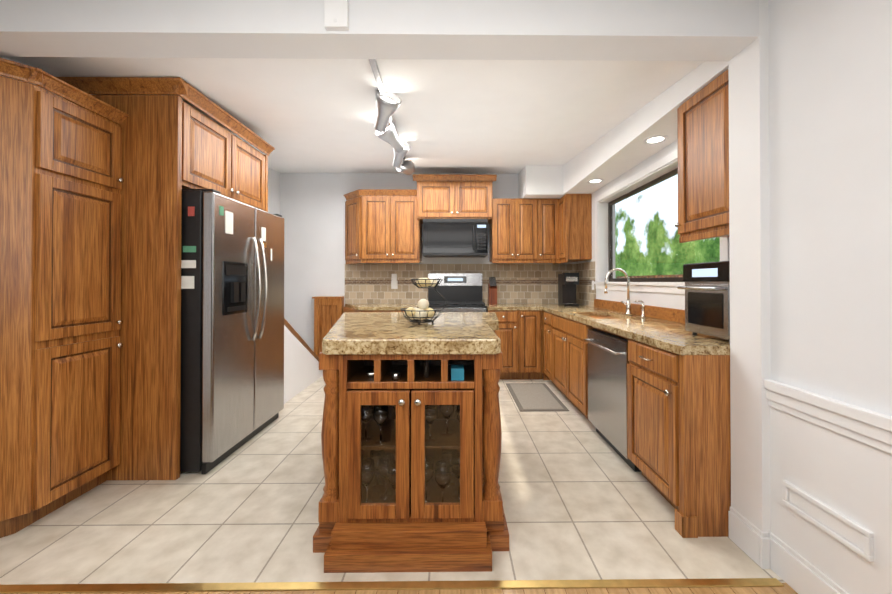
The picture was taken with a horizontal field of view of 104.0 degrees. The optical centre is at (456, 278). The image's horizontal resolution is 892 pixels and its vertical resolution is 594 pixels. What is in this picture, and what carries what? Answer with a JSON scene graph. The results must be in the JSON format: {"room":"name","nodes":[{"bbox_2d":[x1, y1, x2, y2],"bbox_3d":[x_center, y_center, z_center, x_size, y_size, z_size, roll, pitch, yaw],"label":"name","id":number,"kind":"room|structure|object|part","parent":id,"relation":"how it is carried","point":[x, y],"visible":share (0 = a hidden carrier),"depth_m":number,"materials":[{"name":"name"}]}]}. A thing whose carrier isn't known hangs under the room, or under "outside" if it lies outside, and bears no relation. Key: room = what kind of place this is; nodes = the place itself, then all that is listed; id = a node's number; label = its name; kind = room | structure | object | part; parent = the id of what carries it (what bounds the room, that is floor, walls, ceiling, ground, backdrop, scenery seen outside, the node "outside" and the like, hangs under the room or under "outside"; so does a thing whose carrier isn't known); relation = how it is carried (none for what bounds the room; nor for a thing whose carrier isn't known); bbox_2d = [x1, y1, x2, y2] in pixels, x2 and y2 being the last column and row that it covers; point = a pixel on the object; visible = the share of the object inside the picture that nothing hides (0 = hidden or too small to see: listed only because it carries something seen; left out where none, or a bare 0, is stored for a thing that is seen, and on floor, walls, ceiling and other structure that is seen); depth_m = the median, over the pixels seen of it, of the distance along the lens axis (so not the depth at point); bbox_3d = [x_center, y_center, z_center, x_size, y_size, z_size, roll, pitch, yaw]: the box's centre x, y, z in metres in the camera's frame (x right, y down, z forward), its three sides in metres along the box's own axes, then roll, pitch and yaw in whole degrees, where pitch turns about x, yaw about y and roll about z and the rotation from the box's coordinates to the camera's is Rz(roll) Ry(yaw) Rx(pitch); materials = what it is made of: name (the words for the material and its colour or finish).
{"room":"kitchen","nodes":[
{"label":"kitchen","id":0,"kind":"room"},
{"bbox_2d":[0,57,279,214],"bbox_3d":[-2.542,0.594,2.380,0.200,4.500,4.970,0,0,-1],"label":"wall","id":1,"kind":"structure","parent":0,"point":[273,192],"depth_m":4.69,"materials":[{"name":"paint"}]},
{"bbox_2d":[96,94,267,213],"bbox_3d":[-2.089,-0.866,2.687,0.708,0.545,0.985,0,0,-1],"label":"upper cabinet","id":2,"kind":"object","parent":1,"relation":"attached to","point":[173,147],"depth_m":2.18,"materials":[{"name":"brown wood"}]},
{"bbox_2d":[284,326,322,403],"bbox_3d":[-1.769,0.856,4.051,0.080,0.800,1.180,0,0,-1],"label":"wall","id":3,"kind":"structure","parent":0,"point":[302,371],"depth_m":3.76,"materials":[{"name":"white paint"}]},
{"bbox_2d":[284,318,318,361],"bbox_3d":[-1.769,0.756,4.041,0.042,0.841,1.296,0,0,-1],"label":"stair handrail","id":4,"kind":"object","parent":3,"relation":"attached to","point":[296,334],"visible":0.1,"depth_m":3.89,"materials":[{"name":"brown wood"}]},
{"bbox_2d":[9,57,704,173],"bbox_3d":[-0.376,-1.391,3.285,4.150,0.443,3.230,0,0,-1],"label":"ceiling","id":5,"kind":"structure","parent":0,"point":[449,116],"depth_m":2.48,"materials":[{"name":"white paint"}]},
{"bbox_2d":[369,59,414,174],"bbox_3d":[-0.516,-1.205,2.913,0.299,0.400,2.371,0,0,-1],"label":"spotlights","id":6,"kind":"object","parent":5,"relation":"attached to","point":[388,104],"visible":0.94,"depth_m":2.38,"materials":[{"name":"metal"}]},
{"bbox_3d":[-0.527,-1.280,2.879,0.174,0.251,2.303,0,0,-1],"label":"track light spot rail","id":7,"kind":"part","parent":6,"relation":"part of","materials":[{"name":"metal"}]},
{"bbox_2d":[0,0,758,60],"bbox_3d":[-0.559,-1.357,1.583,3.750,0.610,0.170,0,0,-1],"label":"header beam","id":8,"kind":"structure","parent":0,"point":[661,30],"depth_m":1.51,"materials":[{"name":"paint"}]},
{"bbox_2d":[324,0,348,30],"bbox_3d":[-0.510,-1.126,1.483,0.097,0.123,0.028,0,0,-1],"label":"sensor","id":9,"kind":"object","parent":8,"relation":"attached to","point":[336,15],"visible":0.98,"depth_m":1.47,"materials":[{"name":"paint"}]},
{"bbox_2d":[0,376,785,584],"bbox_3d":[-0.376,1.280,3.241,4.550,0.060,3.680,0,0,-1],"label":"floor","id":10,"kind":"structure","parent":0,"point":[582,499],"depth_m":1.76,"materials":[{"name":"beige tile"}]},
{"bbox_2d":[0,58,31,537],"bbox_3d":[-2.250,0.109,1.539,0.349,2.260,0.349,0,0,-1],"label":"tall cabinet","id":11,"kind":"object","parent":10,"relation":"on","point":[15,95],"depth_m":1.67,"materials":[{"name":"brown wood"}]},
{"bbox_2d":[28,67,127,525],"bbox_3d":[-2.247,0.111,1.926,0.378,2.260,0.450,0,0,-1],"label":"tall cabinet","id":12,"kind":"object","parent":10,"relation":"on","point":[90,288],"depth_m":1.89,"materials":[{"name":"brown wood"}]},
{"bbox_2d":[180,189,283,473],"bbox_3d":[-1.946,0.336,2.675,0.938,1.820,0.954,0,0,-1],"label":"fridge","id":13,"kind":"object","parent":10,"relation":"on","point":[232,328],"visible":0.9,"depth_m":2.35,"materials":[{"name":"silver metal"}]},
{"bbox_2d":[312,296,343,356],"bbox_3d":[-1.769,0.754,4.805,0.395,1.015,0.128,0,0,-1],"label":"wall panel","id":14,"kind":"object","parent":10,"relation":"on","point":[328,311],"visible":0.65,"depth_m":4.77,"materials":[{"name":"brown wood"}]},
{"bbox_2d":[356,310,403,311],"bbox_3d":[-0.821,0.825,4.564,0.814,0.871,0.628,0,0,-1],"label":"base cabinet","id":15,"kind":"object","parent":10,"relation":"on","point":[356,310],"depth_m":4.27,"materials":[{"name":"brown wood"}]},
{"bbox_2d":[343,302,417,309],"bbox_3d":[-0.982,0.368,4.562,1.152,0.042,0.636,0,0,-1],"label":"countertop","id":16,"kind":"structure","parent":15,"relation":"on","point":[348,305],"depth_m":4.49,"materials":[{"name":"beige stone"}]},
{"bbox_2d":[0,578,783,592],"bbox_3d":[-0.378,1.235,1.401,3.390,0.005,0.036,0,0,-1],"label":"floor strip","id":17,"kind":"object","parent":10,"relation":"on","point":[367,585],"visible":1,"depth_m":1.40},
{"bbox_2d":[313,352,508,572],"bbox_3d":[-0.265,0.790,2.143,1.048,0.905,1.346,0,0,-1],"label":"kitchen island","id":18,"kind":"object","parent":10,"relation":"on","point":[411,435],"depth_m":1.55,"materials":[{"name":"brown wood"}]},
{"bbox_2d":[322,312,501,351],"bbox_3d":[-0.295,0.304,2.194,1.248,0.066,1.350,0,0,-1],"label":"island countertop","id":19,"kind":"structure","parent":18,"relation":"on","point":[353,331],"depth_m":1.70,"materials":[{"name":"beige stone"}]},
{"bbox_2d":[400,278,446,324],"bbox_3d":[-0.196,0.132,2.101,0.281,0.277,0.255,0,0,-1],"label":"fruit basket","id":20,"kind":"object","parent":19,"relation":"on","point":[423,310],"visible":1,"depth_m":2.06,"materials":[{"name":"metal"}]},
{"bbox_2d":[428,273,485,311],"bbox_3d":[-0.013,0.592,4.538,0.754,1.335,0.679,0,0,-1],"label":"stove","id":21,"kind":"object","parent":10,"relation":"on","point":[460,292],"visible":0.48,"depth_m":4.81,"materials":[{"name":"silver metal"}]},
{"bbox_2d":[486,310,543,379],"bbox_3d":[0.731,0.825,4.579,0.690,0.871,0.628,0,0,-1],"label":"base cabinet","id":22,"kind":"object","parent":10,"relation":"on","point":[522,343],"depth_m":4.27,"materials":[{"name":"brown wood"}]},
{"bbox_2d":[484,302,579,309],"bbox_3d":[1.031,0.368,4.581,1.306,0.042,0.636,0,0,-1],"label":"countertop","id":23,"kind":"structure","parent":22,"relation":"on","point":[533,305],"depth_m":4.49,"materials":[{"name":"beige stone"}]},
{"bbox_2d":[488,277,496,304],"bbox_3d":[0.485,0.163,4.705,0.110,0.366,0.186,0,0,-1],"label":"knife block","id":24,"kind":"object","parent":23,"relation":"on","point":[492,292],"visible":1,"depth_m":4.63,"materials":[{"name":"brown wood"}]},
{"bbox_2d":[558,273,578,305],"bbox_3d":[1.457,0.135,4.537,0.180,0.419,0.282,0,0,-1],"label":"coffee maker","id":25,"kind":"object","parent":23,"relation":"on","point":[568,283],"visible":1,"depth_m":4.50,"materials":[{"name":"black plastic"}]},
{"bbox_2d":[506,383,568,411],"bbox_3d":[0.827,1.249,3.723,0.465,0.010,0.880,0,0,-1],"label":"kitchen mat","id":26,"kind":"object","parent":10,"relation":"on","point":[529,397],"visible":0.93,"depth_m":3.65,"materials":[{"name":"grey fabric"}]},
{"bbox_2d":[540,310,547,379],"bbox_3d":[1.376,0.821,4.028,0.628,0.871,0.427,0,0,-1],"label":"base cabinet","id":27,"kind":"object","parent":10,"relation":"on","point":[543,313],"depth_m":4.17,"materials":[{"name":"brown wood"}]},
{"bbox_2d":[548,310,619,418],"bbox_3d":[1.382,0.817,3.418,0.628,0.871,1.062,0,0,-1],"label":"base cabinet","id":28,"kind":"object","parent":10,"relation":"on","point":[567,347],"depth_m":3.32,"materials":[{"name":"brown wood"}]},
{"bbox_2d":[584,329,641,471],"bbox_3d":[1.360,0.827,2.551,0.652,0.837,0.642,0,0,-1],"label":"dishwasher","id":29,"kind":"object","parent":10,"relation":"on","point":[608,361],"visible":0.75,"depth_m":2.47,"materials":[{"name":"silver metal"}]},
{"bbox_2d":[624,334,730,537],"bbox_3d":[1.396,0.806,1.947,0.628,0.871,0.540,0,0,-1],"label":"base cabinet","id":30,"kind":"object","parent":10,"relation":"on","point":[678,405],"depth_m":1.68,"materials":[{"name":"brown wood"}]},
{"bbox_2d":[544,306,729,353],"bbox_3d":[1.382,0.356,2.971,0.636,0.042,2.589,0,0,-1],"label":"countertop","id":31,"kind":"structure","parent":30,"relation":"on","point":[658,331],"depth_m":2.31,"materials":[{"name":"beige stone"}]},
{"bbox_2d":[588,314,615,317],"bbox_3d":[1.360,0.457,3.234,0.400,0.180,0.660,0,0,-1],"label":"sink","id":32,"kind":"object","parent":31,"relation":"in","point":[589,315],"depth_m":3.52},
{"bbox_2d":[604,268,631,314],"bbox_3d":[1.502,0.118,3.276,0.255,0.436,0.134,0,0,-1],"label":"faucet","id":33,"kind":"object","parent":31,"relation":"on","point":[628,308],"visible":1,"depth_m":3.23,"materials":[{"name":"silver metal"}]},
{"bbox_2d":[635,300,645,317],"bbox_3d":[1.578,0.259,2.988,0.093,0.150,0.044,0,0,-1],"label":"soap dispenser","id":34,"kind":"object","parent":31,"relation":"on","point":[643,312],"visible":1,"depth_m":2.98,"materials":[{"name":"silver metal"}]},
{"bbox_2d":[677,261,729,342],"bbox_3d":[1.483,0.119,1.888,0.389,0.414,0.354,0,0,-1],"label":"toaster oven","id":35,"kind":"object","parent":31,"relation":"on","point":[706,287],"visible":0.52,"depth_m":1.86,"materials":[{"name":"silver metal"}]},
{"bbox_2d":[0,583,797,593],"bbox_3d":[-0.712,1.252,-0.747,5.300,0.060,4.290,0,0,-1],"label":"floor","id":36,"kind":"structure","parent":0,"point":[786,588],"depth_m":1.38,"materials":[{"name":"brown wood"}]},
{"bbox_2d":[280,173,575,351],"bbox_3d":[-0.393,0.613,4.986,4.550,4.500,0.200,0,0,-1],"label":"wall","id":37,"kind":"structure","parent":0,"point":[312,209],"depth_m":4.88,"materials":[{"name":"paint"}]},
{"bbox_2d":[344,191,371,265],"bbox_3d":[-1.361,-0.681,4.712,0.366,0.955,0.333,0,0,-1],"label":"upper cabinet","id":38,"kind":"object","parent":37,"relation":"attached to","point":[350,205],"depth_m":4.73,"materials":[{"name":"brown wood"}]},
{"bbox_2d":[356,190,422,261],"bbox_3d":[-0.898,-0.698,4.719,0.826,0.920,0.338,0,0,-1],"label":"upper cabinet","id":39,"kind":"object","parent":37,"relation":"attached to","point":[387,228],"depth_m":4.55,"materials":[{"name":"brown wood"}]},
{"bbox_2d":[391,274,397,288],"bbox_3d":[-0.860,0.039,4.855,0.083,0.194,0.039,0,0,-1],"label":"outlet","id":40,"kind":"object","parent":37,"relation":"attached to","point":[394,283],"visible":1,"depth_m":4.83,"materials":[{"name":"white plastic"}]},
{"bbox_2d":[416,174,491,221],"bbox_3d":[-0.025,-1.055,4.695,0.980,0.560,0.408,0,0,-1],"label":"upper cabinet","id":41,"kind":"object","parent":37,"relation":"attached to","point":[438,196],"depth_m":4.49,"materials":[{"name":"brown wood"}]},
{"bbox_2d":[423,219,487,256],"bbox_3d":[-0.017,-0.534,4.662,0.835,0.470,0.447,0,0,-1],"label":"microwave","id":42,"kind":"object","parent":41,"relation":"attached to","point":[455,237],"visible":1,"depth_m":4.48,"materials":[{"name":"black plastic"}]},
{"bbox_2d":[488,198,555,261],"bbox_3d":[0.915,-0.647,4.737,0.900,0.818,0.338,0,0,-1],"label":"upper cabinet","id":43,"kind":"object","parent":37,"relation":"attached to","point":[520,229],"depth_m":4.57,"materials":[{"name":"brown wood"}]},
{"bbox_2d":[518,61,727,198],"bbox_3d":[1.293,-1.280,3.301,0.808,0.421,3.226,0,0,-1],"label":"soffit","id":44,"kind":"object","parent":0,"point":[616,152],"depth_m":3.05,"materials":[{"name":"white paint"}]},
{"bbox_2d":[587,179,603,183],"bbox_3d":[1.514,-1.062,3.797,0.170,0.006,0.170,0,0,-1],"label":"recessed light","id":45,"kind":"object","parent":44,"relation":"in","point":[592,181],"visible":1,"depth_m":3.80,"materials":[{"name":"white"}]},
{"bbox_2d":[643,135,667,143],"bbox_3d":[1.535,-1.070,2.687,0.170,0.006,0.170,0,0,-1],"label":"recessed light","id":46,"kind":"object","parent":44,"relation":"in","point":[656,139],"visible":1,"depth_m":2.68,"materials":[{"name":"white"}]},
{"bbox_2d":[576,140,684,309],"bbox_3d":[1.799,-0.199,3.298,0.200,2.900,3.230,0,0,-1],"label":"wall","id":47,"kind":"structure","parent":0,"point":[670,300],"depth_m":3.32,"materials":[{"name":"paint"}]},
{"bbox_2d":[556,194,591,261],"bbox_3d":[1.491,-0.648,4.626,0.385,0.818,0.570,0,0,-1],"label":"upper cabinet","id":48,"kind":"object","parent":47,"relation":"attached to","point":[573,211],"depth_m":4.34,"materials":[{"name":"brown wood"}]},
{"bbox_2d":[617,274,682,277],"bbox_3d":[1.985,0.638,3.189,0.150,1.345,2.100,0,0,-1],"label":"bricks","id":49,"kind":"object","parent":47,"relation":"attached to","point":[654,276],"depth_m":3.40},
{"bbox_2d":[594,149,729,293],"bbox_3d":[1.757,-0.432,3.194,0.175,1.105,2.050,0,0,-1],"label":"window","id":50,"kind":"structure","parent":47,"relation":"in","point":[604,246],"depth_m":3.43,"materials":[{"name":"brown metal"}]},
{"bbox_2d":[675,69,728,241],"bbox_3d":[1.541,-0.668,1.931,0.338,0.818,0.485,0,0,-1],"label":"upper cabinet","id":51,"kind":"object","parent":47,"relation":"attached to","point":[703,120],"depth_m":1.93,"materials":[{"name":"brown wood"}]},
{"bbox_2d":[768,0,891,593],"bbox_3d":[1.476,-0.228,-0.675,0.204,2.900,4.370,0,0,-1],"label":"wall","id":52,"kind":"structure","parent":0,"point":[830,129],"depth_m":1.26,"materials":[{"name":"paint"}]},
{"bbox_2d":[728,0,770,536],"bbox_3d":[1.616,-0.211,1.596,0.600,2.900,0.170,0,0,-1],"label":"wall","id":53,"kind":"structure","parent":52,"relation":"attached to","point":[749,240],"depth_m":1.56,"materials":[{"name":"white paint"}]},
{"bbox_2d":[728,506,769,568],"bbox_3d":[1.319,1.163,1.576,0.035,0.150,0.184,0,0,-1],"label":"baseboard","id":54,"kind":"structure","parent":53,"relation":"attached to","point":[750,539],"depth_m":1.55,"materials":[{"name":"white wood"}]},
{"bbox_2d":[764,379,891,593],"bbox_3d":[1.360,0.820,-0.684,0.028,0.805,4.370,0,0,-1],"label":"trim","id":55,"kind":"structure","parent":52,"relation":"attached to","point":[794,570],"depth_m":1.28,"materials":[{"name":"white wood"}]},
{"label":"outside","id":56,"kind":"structure","parent":0,"visible":0},
{"bbox_2d":[615,175,719,277],"bbox_3d":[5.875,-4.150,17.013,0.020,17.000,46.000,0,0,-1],"label":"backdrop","id":57,"kind":"structure","parent":56,"point":[673,230],"depth_m":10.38,"materials":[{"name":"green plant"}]}
]}

